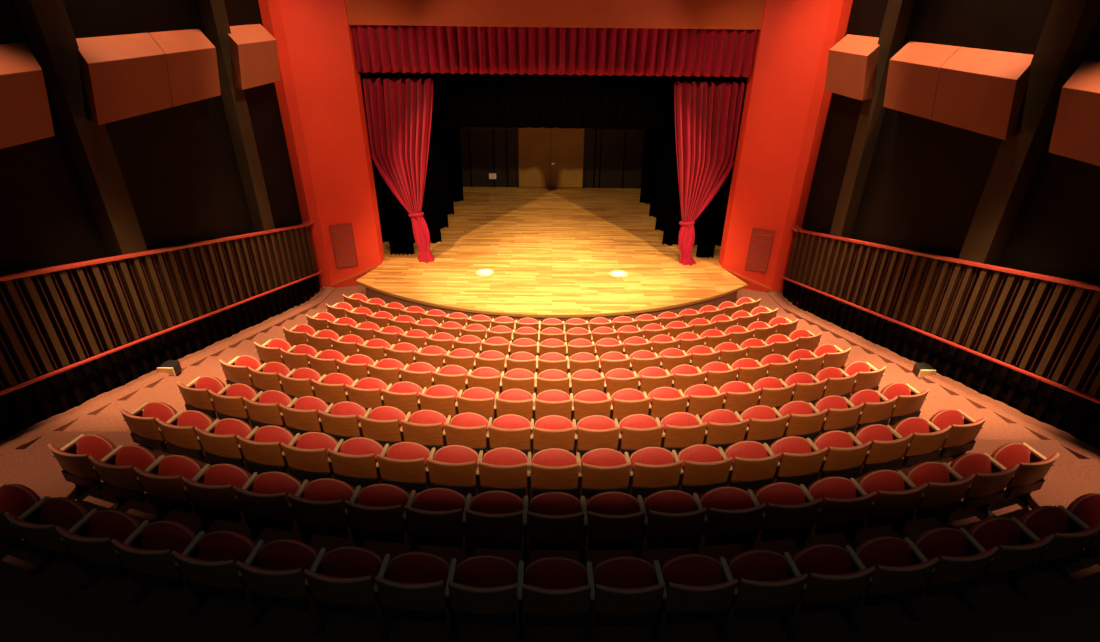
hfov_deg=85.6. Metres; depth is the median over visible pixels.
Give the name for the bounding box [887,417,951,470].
seat
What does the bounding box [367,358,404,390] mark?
seat
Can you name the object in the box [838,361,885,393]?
seat
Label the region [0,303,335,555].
stairs
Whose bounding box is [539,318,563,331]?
seat
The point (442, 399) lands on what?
seat
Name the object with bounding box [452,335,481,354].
seat
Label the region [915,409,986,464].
seat
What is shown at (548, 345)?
seat
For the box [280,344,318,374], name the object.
seat
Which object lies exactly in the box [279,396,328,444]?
seat
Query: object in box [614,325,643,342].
seat
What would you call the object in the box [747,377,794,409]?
seat
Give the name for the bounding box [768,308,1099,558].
stairs
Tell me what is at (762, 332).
seat
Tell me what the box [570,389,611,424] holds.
seat
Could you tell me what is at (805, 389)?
seat
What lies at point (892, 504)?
seat
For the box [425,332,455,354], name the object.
seat
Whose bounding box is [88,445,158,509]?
seat
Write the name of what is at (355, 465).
seat
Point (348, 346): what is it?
seat
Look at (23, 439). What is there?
trim
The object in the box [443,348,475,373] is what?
seat
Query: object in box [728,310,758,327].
seat
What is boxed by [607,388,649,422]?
seat
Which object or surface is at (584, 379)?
seat
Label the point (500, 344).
seat
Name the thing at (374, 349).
seat
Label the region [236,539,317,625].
seat
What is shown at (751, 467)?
seat
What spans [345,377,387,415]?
seat
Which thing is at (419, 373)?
seat
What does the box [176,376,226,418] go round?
seat
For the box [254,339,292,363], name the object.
seat
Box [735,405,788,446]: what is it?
seat
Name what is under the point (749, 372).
seat
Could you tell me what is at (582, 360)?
seat
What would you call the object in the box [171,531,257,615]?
seat
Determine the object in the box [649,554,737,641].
seat
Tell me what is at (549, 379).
seat
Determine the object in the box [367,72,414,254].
curtain
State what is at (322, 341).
seat
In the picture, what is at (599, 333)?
seat
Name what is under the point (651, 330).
seat
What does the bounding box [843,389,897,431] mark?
seat
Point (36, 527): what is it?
seat
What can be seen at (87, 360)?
handrail
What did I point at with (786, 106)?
wall
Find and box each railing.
[0,220,319,436]
[782,225,1099,446]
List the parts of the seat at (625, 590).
armrest, seat, backrest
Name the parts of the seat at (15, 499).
backrest, seat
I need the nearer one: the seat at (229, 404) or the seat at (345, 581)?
the seat at (345, 581)
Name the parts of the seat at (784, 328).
seat, backrest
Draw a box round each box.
[0,43,54,148]
[76,29,220,124]
[228,24,279,89]
[489,173,495,178]
[825,34,879,100]
[883,41,1032,139]
[1049,60,1099,165]
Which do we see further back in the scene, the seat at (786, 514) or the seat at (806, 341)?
the seat at (806, 341)
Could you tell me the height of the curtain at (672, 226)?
7.380 m
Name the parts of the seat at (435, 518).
armrest, backrest, seat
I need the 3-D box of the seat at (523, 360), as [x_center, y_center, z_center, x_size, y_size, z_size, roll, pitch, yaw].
[-0.497,0.887,10.058,0.548,0.763,0.417,2,29,2]
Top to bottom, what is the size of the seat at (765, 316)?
0.763 m
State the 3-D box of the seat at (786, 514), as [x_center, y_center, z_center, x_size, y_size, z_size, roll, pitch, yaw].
[2.269,1.972,5.898,0.595,0.763,0.417,-3,29,-7]
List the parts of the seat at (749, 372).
seat, backrest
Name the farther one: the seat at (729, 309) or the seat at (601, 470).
the seat at (729, 309)
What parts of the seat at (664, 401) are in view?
seat, backrest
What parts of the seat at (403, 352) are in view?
backrest, seat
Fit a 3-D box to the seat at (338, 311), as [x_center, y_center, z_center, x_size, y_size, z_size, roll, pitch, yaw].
[-4.447,-0.041,12.667,0.546,0.763,0.418,13,31,22]
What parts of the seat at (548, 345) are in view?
seat, backrest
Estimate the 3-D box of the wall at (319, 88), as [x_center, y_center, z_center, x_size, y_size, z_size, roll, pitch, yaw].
[-5.339,-4.779,14.010,1.850,8.900,1.258,1,29,0]
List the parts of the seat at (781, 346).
seat, backrest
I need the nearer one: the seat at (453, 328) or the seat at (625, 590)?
the seat at (625, 590)
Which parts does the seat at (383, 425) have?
armrest, backrest, seat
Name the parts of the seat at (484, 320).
backrest, seat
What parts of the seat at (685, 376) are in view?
seat, backrest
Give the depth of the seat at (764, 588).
4.92 m
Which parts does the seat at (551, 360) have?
seat, backrest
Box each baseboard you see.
[330,264,379,286]
[723,267,772,290]
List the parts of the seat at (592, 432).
armrest, seat, backrest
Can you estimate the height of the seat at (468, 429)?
0.763 m
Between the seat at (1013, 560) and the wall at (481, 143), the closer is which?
the seat at (1013, 560)
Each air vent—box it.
[329,223,357,267]
[745,227,774,272]
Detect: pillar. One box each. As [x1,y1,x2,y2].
[13,0,147,256]
[198,0,274,231]
[830,0,914,237]
[958,0,1099,265]
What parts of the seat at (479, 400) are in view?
armrest, backrest, seat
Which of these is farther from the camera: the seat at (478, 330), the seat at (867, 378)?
the seat at (478, 330)
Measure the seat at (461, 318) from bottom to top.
0.763 m
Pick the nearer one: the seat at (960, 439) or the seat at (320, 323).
the seat at (960, 439)
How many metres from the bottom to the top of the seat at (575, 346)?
0.763 m
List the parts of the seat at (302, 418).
armrest, backrest, seat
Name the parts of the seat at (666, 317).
seat, backrest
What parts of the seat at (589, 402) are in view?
armrest, seat, backrest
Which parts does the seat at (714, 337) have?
seat, backrest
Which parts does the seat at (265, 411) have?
armrest, backrest, seat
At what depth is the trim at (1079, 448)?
9.46 m
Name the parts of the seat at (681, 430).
armrest, seat, backrest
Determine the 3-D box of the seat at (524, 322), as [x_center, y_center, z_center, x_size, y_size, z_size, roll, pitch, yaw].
[-0.498,0.295,12.682,0.548,0.763,0.417,2,29,3]
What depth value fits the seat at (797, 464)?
6.68 m
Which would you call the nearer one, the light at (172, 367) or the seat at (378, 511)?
the seat at (378, 511)
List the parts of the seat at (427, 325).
backrest, seat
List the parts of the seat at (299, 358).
backrest, seat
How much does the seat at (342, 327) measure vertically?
0.763 m
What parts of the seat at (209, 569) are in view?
armrest, backrest, seat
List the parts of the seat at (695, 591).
armrest, seat, backrest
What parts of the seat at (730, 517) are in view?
armrest, seat, backrest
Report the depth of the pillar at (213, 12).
11.77 m
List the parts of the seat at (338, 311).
backrest, seat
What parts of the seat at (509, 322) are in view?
backrest, seat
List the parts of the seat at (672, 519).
armrest, seat, backrest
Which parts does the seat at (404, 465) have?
armrest, backrest, seat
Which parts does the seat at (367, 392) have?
armrest, backrest, seat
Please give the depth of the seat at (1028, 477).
6.37 m
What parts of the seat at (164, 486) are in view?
armrest, backrest, seat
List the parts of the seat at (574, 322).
seat, backrest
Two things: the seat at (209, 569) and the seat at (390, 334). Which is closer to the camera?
the seat at (209, 569)
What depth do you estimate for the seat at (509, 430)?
7.28 m
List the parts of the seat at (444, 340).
backrest, seat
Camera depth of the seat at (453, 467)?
6.48 m
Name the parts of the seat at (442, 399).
armrest, backrest, seat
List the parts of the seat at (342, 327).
backrest, seat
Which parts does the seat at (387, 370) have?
backrest, seat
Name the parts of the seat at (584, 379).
armrest, seat, backrest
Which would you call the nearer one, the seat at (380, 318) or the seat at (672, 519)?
the seat at (672, 519)
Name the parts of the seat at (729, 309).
seat, backrest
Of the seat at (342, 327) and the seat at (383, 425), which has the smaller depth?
the seat at (383, 425)
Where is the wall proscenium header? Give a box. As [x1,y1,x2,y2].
[345,0,765,29]
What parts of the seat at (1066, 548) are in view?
armrest, seat, backrest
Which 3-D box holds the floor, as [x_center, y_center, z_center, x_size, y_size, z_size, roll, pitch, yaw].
[0.039,1.740,9.170,21.869,2.280,15.220,1,29,0]
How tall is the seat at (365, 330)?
0.763 m
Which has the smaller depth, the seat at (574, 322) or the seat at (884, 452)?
the seat at (884, 452)
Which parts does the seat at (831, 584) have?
armrest, seat, backrest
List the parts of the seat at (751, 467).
armrest, seat, backrest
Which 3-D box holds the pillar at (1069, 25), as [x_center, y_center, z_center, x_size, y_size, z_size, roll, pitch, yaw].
[6.844,-3.037,8.289,0.268,6.167,0.517,-3,29,-6]
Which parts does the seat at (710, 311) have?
seat, backrest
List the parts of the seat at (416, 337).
backrest, seat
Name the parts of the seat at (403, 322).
backrest, seat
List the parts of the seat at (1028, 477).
armrest, seat, backrest, armrest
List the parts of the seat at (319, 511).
armrest, backrest, seat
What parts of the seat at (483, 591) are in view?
armrest, backrest, seat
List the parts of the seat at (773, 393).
armrest, seat, backrest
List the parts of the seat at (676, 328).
seat, backrest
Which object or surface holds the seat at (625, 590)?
on the floor
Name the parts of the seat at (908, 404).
armrest, seat, backrest, armrest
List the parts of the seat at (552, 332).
seat, backrest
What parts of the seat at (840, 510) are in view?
armrest, seat, backrest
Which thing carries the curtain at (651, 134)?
on the stage
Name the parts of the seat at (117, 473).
armrest, backrest, seat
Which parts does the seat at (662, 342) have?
seat, backrest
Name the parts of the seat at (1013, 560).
armrest, seat, backrest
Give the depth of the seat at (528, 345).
10.68 m
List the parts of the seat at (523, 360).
backrest, seat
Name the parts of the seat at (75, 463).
armrest, backrest, seat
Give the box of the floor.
[0,285,1099,641]
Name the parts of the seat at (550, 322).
seat, backrest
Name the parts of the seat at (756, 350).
seat, backrest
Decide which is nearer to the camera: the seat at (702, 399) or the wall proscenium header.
the seat at (702, 399)
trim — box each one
[0,286,334,455]
[459,127,510,129]
[468,128,645,188]
[598,129,645,131]
[767,291,1099,462]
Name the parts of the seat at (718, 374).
seat, backrest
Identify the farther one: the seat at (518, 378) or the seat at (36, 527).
the seat at (518, 378)
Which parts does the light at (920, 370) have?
plate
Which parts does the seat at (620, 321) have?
seat, backrest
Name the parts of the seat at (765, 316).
seat, backrest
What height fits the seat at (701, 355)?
0.763 m
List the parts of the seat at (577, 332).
seat, backrest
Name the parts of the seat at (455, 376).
backrest, seat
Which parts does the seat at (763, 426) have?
armrest, seat, backrest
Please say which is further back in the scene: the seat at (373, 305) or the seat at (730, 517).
the seat at (373, 305)
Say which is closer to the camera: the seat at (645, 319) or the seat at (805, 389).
the seat at (805, 389)
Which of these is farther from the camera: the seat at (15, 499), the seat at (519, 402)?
the seat at (519, 402)
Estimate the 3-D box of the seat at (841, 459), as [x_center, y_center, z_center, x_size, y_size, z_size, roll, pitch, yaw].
[3.296,1.649,6.919,0.581,0.763,0.418,-5,29,-11]
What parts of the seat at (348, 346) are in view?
backrest, seat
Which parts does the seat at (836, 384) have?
armrest, seat, backrest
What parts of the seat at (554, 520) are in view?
armrest, seat, backrest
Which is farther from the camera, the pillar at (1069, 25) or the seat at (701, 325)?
the seat at (701, 325)
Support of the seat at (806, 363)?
on the floor
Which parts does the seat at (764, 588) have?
armrest, seat, backrest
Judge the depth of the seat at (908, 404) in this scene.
8.01 m
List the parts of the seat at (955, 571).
armrest, seat, backrest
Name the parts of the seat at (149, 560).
armrest, backrest, seat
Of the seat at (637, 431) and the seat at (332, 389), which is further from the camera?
the seat at (332, 389)
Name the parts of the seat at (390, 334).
backrest, seat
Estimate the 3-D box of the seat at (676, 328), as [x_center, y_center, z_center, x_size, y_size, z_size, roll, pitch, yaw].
[2.559,0.371,12.071,0.546,0.763,0.418,-6,30,-13]
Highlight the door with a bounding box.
[516,127,585,187]
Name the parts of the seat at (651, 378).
seat, backrest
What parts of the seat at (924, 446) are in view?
armrest, seat, backrest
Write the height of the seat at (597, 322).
0.763 m
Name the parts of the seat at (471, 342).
backrest, seat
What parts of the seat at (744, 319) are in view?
seat, backrest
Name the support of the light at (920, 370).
attached to the railing at (1045, 326)
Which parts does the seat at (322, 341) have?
backrest, seat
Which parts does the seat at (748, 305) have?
seat, backrest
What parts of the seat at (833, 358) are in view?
seat, backrest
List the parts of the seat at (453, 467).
armrest, backrest, seat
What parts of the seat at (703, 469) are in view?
armrest, seat, backrest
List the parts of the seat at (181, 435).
armrest, backrest, seat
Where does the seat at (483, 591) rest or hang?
on the floor
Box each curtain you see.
[351,25,757,76]
[363,77,434,262]
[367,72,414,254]
[367,126,441,242]
[448,127,463,201]
[640,129,656,203]
[662,130,739,245]
[674,81,744,264]
[696,76,740,257]
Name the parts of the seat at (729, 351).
seat, backrest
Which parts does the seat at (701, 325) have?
seat, backrest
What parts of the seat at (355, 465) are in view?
armrest, backrest, seat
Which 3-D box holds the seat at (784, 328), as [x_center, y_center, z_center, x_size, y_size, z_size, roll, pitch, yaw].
[4.550,0.282,11.756,0.596,0.763,0.418,-11,31,-21]
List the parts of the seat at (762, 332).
seat, backrest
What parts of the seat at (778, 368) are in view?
seat, backrest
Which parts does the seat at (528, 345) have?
backrest, seat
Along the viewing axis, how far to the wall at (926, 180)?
9.97 m
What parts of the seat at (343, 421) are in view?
armrest, backrest, seat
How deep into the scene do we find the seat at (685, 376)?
9.11 m
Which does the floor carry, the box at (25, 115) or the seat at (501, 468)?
the seat at (501, 468)
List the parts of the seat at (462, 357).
backrest, seat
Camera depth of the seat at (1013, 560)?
5.26 m
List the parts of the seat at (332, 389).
armrest, backrest, seat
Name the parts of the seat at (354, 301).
backrest, seat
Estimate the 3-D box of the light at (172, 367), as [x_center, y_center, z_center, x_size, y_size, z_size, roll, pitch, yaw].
[-6.346,0.781,9.927,0.260,0.160,0.270,1,29,0]
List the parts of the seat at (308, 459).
armrest, backrest, seat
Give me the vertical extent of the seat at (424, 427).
0.763 m
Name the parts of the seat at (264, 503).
armrest, backrest, seat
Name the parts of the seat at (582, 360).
seat, backrest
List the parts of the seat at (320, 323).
backrest, seat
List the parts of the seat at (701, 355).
seat, backrest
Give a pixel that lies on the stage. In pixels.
(538, 253)
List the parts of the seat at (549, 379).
armrest, seat, backrest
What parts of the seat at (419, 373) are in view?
backrest, seat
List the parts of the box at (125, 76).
panel, panel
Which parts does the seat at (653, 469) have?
armrest, seat, backrest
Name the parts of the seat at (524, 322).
backrest, seat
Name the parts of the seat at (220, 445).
armrest, backrest, seat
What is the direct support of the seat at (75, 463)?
on the floor
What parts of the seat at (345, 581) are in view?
armrest, backrest, seat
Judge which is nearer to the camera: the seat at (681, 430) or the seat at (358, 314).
the seat at (681, 430)
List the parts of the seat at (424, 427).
armrest, backrest, seat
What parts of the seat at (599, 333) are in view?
seat, backrest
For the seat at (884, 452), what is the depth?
6.89 m
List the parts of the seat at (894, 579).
armrest, seat, backrest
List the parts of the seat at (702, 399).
armrest, seat, backrest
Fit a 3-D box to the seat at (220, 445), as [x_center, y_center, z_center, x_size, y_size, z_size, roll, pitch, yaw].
[-3.786,1.513,7.014,0.581,0.763,0.417,8,30,12]
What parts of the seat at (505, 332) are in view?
backrest, seat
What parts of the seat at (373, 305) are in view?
backrest, seat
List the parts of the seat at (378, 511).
armrest, backrest, seat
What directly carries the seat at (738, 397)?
on the floor
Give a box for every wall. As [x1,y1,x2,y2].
[0,0,304,440]
[258,0,384,287]
[459,127,644,188]
[719,0,852,292]
[801,0,1099,448]
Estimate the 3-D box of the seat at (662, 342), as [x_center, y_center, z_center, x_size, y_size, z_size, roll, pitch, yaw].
[2.068,0.624,11.085,0.547,0.763,0.418,-5,29,-9]
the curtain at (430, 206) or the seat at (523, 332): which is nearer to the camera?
the seat at (523, 332)
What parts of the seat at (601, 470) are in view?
armrest, seat, backrest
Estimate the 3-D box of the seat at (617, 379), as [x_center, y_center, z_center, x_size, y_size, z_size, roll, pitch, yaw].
[1.062,1.103,9.224,0.552,0.763,0.418,-2,29,-4]
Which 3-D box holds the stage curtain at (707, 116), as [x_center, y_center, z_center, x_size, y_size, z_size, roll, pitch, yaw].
[3.714,-3.558,14.845,1.658,4.518,0.457,1,29,0]
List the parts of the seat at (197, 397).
armrest, backrest, seat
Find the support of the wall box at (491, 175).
attached to the wall at (481, 143)
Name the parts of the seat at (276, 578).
armrest, backrest, seat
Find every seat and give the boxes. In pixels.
[0,482,40,549]
[3,496,89,574]
[47,434,116,499]
[55,509,141,589]
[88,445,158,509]
[111,520,198,603]
[119,402,177,450]
[133,455,204,522]
[155,410,214,459]
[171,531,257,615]
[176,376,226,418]
[181,464,252,534]
[195,418,254,467]
[208,383,258,424]
[219,355,262,387]
[233,471,301,541]
[236,425,294,483]
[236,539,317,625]
[243,390,293,428]
[248,362,291,397]
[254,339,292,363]
[279,368,321,403]
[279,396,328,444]
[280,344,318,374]
[281,432,337,482]
[282,324,316,346]
[288,478,354,544]
[304,546,382,634]
[305,312,336,330]
[306,329,340,355]
[307,349,346,380]
[311,373,353,404]
[318,401,366,441]
[326,302,353,318]
[327,317,358,339]
[328,437,383,486]
[331,334,364,360]
[337,354,374,386]
[343,293,368,307]
[344,483,409,547]
[345,307,372,323]
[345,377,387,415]
[349,322,380,344]
[357,339,390,366]
[359,406,405,446]
[360,298,385,312]
[366,311,393,331]
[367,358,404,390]
[373,326,404,345]
[374,551,449,641]
[376,442,430,492]
[379,302,404,316]
[381,381,422,420]
[385,342,418,368]
[388,315,415,334]
[399,306,425,320]
[399,329,429,352]
[399,362,435,393]
[400,410,446,452]
[403,488,465,551]
[411,318,438,334]
[413,346,446,372]
[418,385,458,421]
[420,309,446,323]
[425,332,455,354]
[425,445,478,495]
[432,365,467,396]
[435,321,462,337]
[443,312,468,326]
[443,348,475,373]
[443,412,487,456]
[445,555,517,641]
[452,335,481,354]
[455,387,495,423]
[460,324,487,340]
[462,490,523,558]
[465,367,500,395]
[466,315,491,328]
[473,350,505,375]
[476,447,527,497]
[480,337,508,355]
[485,326,512,342]
[486,414,530,456]
[490,316,514,330]
[494,389,532,422]
[500,368,534,395]
[504,352,535,374]
[508,338,536,356]
[511,327,537,342]
[514,318,538,330]
[516,556,590,641]
[522,491,584,571]
[527,448,578,505]
[530,415,574,461]
[533,389,571,444]
[534,369,569,419]
[536,352,567,376]
[537,339,565,358]
[538,327,564,343]
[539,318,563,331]
[562,318,588,331]
[563,327,591,345]
[565,339,594,358]
[566,352,599,376]
[568,369,604,398]
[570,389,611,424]
[573,415,619,458]
[576,448,630,501]
[578,491,645,569]
[583,556,664,641]
[586,317,612,331]
[589,327,617,342]
[592,338,623,357]
[596,351,630,376]
[601,368,639,396]
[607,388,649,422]
[609,316,637,330]
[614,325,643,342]
[614,414,663,457]
[619,336,651,356]
[624,447,682,497]
[625,350,661,373]
[632,314,660,328]
[633,367,673,395]
[633,490,706,558]
[638,323,668,340]
[643,387,688,420]
[645,334,679,354]
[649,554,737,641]
[654,312,682,326]
[654,348,691,370]
[655,412,706,454]
[662,321,693,338]
[665,364,706,391]
[672,332,705,351]
[672,444,732,494]
[675,309,704,323]
[679,384,725,418]
[682,345,719,368]
[685,318,716,335]
[688,486,765,553]
[695,409,748,450]
[696,305,724,320]
[696,362,738,388]
[697,329,730,348]
[708,314,738,331]
[710,342,747,365]
[713,381,760,414]
[714,550,807,641]
[716,301,743,316]
[718,441,780,489]
[721,325,754,345]
[727,358,768,385]
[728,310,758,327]
[732,297,760,312]
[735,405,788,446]
[736,338,773,360]
[741,482,822,551]
[744,321,777,340]
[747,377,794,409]
[748,306,777,322]
[756,354,797,380]
[762,334,798,356]
[763,436,827,484]
[764,317,798,336]
[773,401,827,440]
[777,544,875,638]
[779,372,827,404]
[783,349,825,380]
[785,329,821,351]
[793,476,876,549]
[803,431,871,487]
[809,344,850,369]
[809,395,863,433]
[810,367,857,409]
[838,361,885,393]
[839,536,938,630]
[842,469,927,548]
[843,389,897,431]
[846,424,912,489]
[875,383,929,425]
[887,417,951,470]
[890,462,975,540]
[897,527,998,621]
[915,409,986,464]
[934,453,1019,528]
[952,517,1053,609]
[977,443,1059,517]
[1004,506,1099,597]
[1052,493,1099,583]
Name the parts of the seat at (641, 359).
seat, backrest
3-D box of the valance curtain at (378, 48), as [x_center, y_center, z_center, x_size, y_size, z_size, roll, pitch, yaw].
[0.107,-6.059,13.281,8.960,1.042,0.242,1,29,0]
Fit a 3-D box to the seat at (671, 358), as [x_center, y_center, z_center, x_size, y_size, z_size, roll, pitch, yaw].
[2.077,0.835,10.206,0.548,0.763,0.418,-4,29,-9]
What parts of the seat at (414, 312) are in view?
backrest, seat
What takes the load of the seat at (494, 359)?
on the floor
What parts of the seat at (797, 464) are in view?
armrest, seat, backrest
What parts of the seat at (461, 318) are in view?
backrest, seat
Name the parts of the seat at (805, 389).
armrest, seat, backrest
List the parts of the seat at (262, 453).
armrest, backrest, seat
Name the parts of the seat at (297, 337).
backrest, seat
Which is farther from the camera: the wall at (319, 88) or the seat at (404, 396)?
the wall at (319, 88)
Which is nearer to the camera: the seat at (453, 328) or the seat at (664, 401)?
the seat at (664, 401)
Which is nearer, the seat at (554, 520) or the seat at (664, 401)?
the seat at (554, 520)
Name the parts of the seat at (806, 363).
seat, backrest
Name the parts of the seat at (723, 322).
seat, backrest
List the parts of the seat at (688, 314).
seat, backrest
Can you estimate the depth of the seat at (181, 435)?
6.99 m
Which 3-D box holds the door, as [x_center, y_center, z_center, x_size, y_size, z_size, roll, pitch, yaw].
[0.036,-5.897,21.351,2.470,2.270,0.090,1,29,0]
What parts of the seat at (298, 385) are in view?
armrest, backrest, seat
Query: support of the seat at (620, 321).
on the floor
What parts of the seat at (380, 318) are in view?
backrest, seat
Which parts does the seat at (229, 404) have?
armrest, backrest, seat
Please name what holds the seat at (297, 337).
on the floor
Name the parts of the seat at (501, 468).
armrest, backrest, seat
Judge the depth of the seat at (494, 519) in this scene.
5.63 m
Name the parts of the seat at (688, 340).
seat, backrest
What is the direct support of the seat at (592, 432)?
on the floor
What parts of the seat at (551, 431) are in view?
armrest, seat, backrest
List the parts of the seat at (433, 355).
backrest, seat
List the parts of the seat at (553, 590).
armrest, seat, backrest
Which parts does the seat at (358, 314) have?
backrest, seat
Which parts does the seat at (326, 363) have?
backrest, seat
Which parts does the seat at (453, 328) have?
backrest, seat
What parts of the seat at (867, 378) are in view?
armrest, seat, backrest, armrest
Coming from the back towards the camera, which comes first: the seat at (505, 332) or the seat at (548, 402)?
the seat at (505, 332)
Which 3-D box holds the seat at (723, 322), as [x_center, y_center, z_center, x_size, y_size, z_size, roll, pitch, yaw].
[3.542,0.237,12.334,0.546,0.763,0.417,-9,30,-17]
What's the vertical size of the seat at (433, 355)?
0.763 m
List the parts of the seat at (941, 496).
armrest, seat, backrest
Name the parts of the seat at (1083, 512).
armrest, seat, backrest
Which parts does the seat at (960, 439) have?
armrest, seat, backrest, armrest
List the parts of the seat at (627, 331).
seat, backrest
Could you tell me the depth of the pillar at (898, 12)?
11.78 m
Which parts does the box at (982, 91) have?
panel, panel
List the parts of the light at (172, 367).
plate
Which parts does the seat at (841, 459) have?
armrest, seat, backrest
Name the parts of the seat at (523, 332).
backrest, seat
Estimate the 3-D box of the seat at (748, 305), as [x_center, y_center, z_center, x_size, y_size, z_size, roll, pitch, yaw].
[4.493,-0.181,13.649,0.597,0.763,0.418,-14,32,-24]
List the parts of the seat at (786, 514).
armrest, seat, backrest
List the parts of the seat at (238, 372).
armrest, backrest, seat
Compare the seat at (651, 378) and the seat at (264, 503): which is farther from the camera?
the seat at (651, 378)
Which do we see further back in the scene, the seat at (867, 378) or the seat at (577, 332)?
the seat at (577, 332)
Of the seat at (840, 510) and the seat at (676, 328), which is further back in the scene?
the seat at (676, 328)
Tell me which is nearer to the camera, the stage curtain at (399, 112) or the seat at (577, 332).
the seat at (577, 332)
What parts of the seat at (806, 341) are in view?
seat, backrest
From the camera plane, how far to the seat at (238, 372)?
8.83 m
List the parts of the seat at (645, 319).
seat, backrest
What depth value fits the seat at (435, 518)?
5.66 m
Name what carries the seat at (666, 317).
on the floor
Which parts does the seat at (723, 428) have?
armrest, seat, backrest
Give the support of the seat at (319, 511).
on the floor
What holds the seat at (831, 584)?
on the floor
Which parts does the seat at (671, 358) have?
seat, backrest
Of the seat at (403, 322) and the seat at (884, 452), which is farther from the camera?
the seat at (403, 322)
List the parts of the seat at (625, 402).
armrest, seat, backrest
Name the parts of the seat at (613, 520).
armrest, seat, backrest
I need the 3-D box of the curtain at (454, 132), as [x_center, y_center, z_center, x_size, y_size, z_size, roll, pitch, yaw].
[-3.861,-7.346,18.566,1.898,7.380,0.185,1,29,0]
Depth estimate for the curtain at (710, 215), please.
15.76 m
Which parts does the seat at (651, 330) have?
seat, backrest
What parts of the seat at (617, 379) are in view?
seat, backrest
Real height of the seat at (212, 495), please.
0.763 m
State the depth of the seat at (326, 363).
9.41 m
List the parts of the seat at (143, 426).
armrest, backrest, seat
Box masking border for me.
[360,72,747,129]
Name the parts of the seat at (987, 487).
armrest, seat, backrest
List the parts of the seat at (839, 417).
armrest, seat, backrest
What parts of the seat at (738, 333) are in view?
seat, backrest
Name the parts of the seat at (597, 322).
seat, backrest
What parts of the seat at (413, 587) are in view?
armrest, backrest, seat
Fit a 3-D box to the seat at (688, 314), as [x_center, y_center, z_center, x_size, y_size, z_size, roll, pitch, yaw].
[3.051,0.102,13.107,0.548,0.763,0.417,-9,30,-16]
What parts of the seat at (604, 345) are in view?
seat, backrest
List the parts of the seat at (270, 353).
backrest, seat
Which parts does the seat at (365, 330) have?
backrest, seat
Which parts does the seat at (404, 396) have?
armrest, backrest, seat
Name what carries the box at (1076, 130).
attached to the wall at (926, 180)
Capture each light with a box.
[157,360,181,375]
[912,363,935,377]
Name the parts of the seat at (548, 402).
armrest, seat, backrest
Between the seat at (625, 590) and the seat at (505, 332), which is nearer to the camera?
the seat at (625, 590)
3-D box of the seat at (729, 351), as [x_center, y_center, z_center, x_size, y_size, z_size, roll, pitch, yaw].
[3.087,0.741,10.399,0.548,0.763,0.417,-7,30,-13]
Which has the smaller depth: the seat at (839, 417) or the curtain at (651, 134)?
the seat at (839, 417)
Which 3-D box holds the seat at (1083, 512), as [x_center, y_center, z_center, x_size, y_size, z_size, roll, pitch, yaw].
[5.160,2.011,5.641,0.662,0.763,0.418,-8,30,-15]
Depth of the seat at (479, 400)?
8.14 m
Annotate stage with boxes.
[355,187,747,322]
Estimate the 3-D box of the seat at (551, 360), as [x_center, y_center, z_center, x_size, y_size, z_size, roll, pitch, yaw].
[0.020,0.898,10.049,0.548,0.763,0.417,1,29,0]
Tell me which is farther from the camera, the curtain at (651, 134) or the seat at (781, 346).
the curtain at (651, 134)
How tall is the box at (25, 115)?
1.037 m
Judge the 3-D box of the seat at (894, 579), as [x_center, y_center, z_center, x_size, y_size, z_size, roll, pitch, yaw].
[2.890,2.248,5.163,0.608,0.763,0.417,-4,29,-9]
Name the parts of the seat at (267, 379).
armrest, backrest, seat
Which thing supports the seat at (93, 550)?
on the floor
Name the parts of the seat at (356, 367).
backrest, seat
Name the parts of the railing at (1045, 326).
rail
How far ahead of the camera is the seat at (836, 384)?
8.71 m
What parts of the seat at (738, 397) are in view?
armrest, seat, backrest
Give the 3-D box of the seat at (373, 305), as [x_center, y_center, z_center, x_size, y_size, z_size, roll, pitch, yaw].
[-3.969,-0.159,13.429,0.548,0.763,0.417,13,31,21]
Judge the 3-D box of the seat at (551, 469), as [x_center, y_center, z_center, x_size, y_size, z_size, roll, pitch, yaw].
[0.022,1.782,6.608,0.581,0.763,0.417,1,29,0]
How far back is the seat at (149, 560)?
5.14 m
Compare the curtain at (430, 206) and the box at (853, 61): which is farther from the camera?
the curtain at (430, 206)
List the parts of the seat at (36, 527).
armrest, backrest, seat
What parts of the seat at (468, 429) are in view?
armrest, backrest, seat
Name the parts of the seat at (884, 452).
armrest, seat, backrest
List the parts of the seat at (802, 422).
armrest, seat, backrest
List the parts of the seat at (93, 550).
armrest, backrest, seat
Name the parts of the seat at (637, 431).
armrest, seat, backrest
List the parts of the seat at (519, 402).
armrest, backrest, seat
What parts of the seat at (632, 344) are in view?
seat, backrest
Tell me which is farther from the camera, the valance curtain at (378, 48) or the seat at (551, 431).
the valance curtain at (378, 48)
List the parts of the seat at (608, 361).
seat, backrest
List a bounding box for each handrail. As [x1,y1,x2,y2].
[0,269,321,395]
[781,274,1099,403]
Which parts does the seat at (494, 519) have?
armrest, backrest, seat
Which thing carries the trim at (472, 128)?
attached to the wall at (481, 143)
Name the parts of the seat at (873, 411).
armrest, seat, backrest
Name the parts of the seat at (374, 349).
backrest, seat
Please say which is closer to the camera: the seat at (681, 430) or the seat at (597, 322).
the seat at (681, 430)
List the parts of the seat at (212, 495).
armrest, backrest, seat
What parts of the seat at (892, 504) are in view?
armrest, seat, backrest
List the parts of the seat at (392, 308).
backrest, seat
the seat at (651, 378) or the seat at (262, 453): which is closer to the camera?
the seat at (262, 453)
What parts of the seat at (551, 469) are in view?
armrest, seat, backrest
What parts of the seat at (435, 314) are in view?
backrest, seat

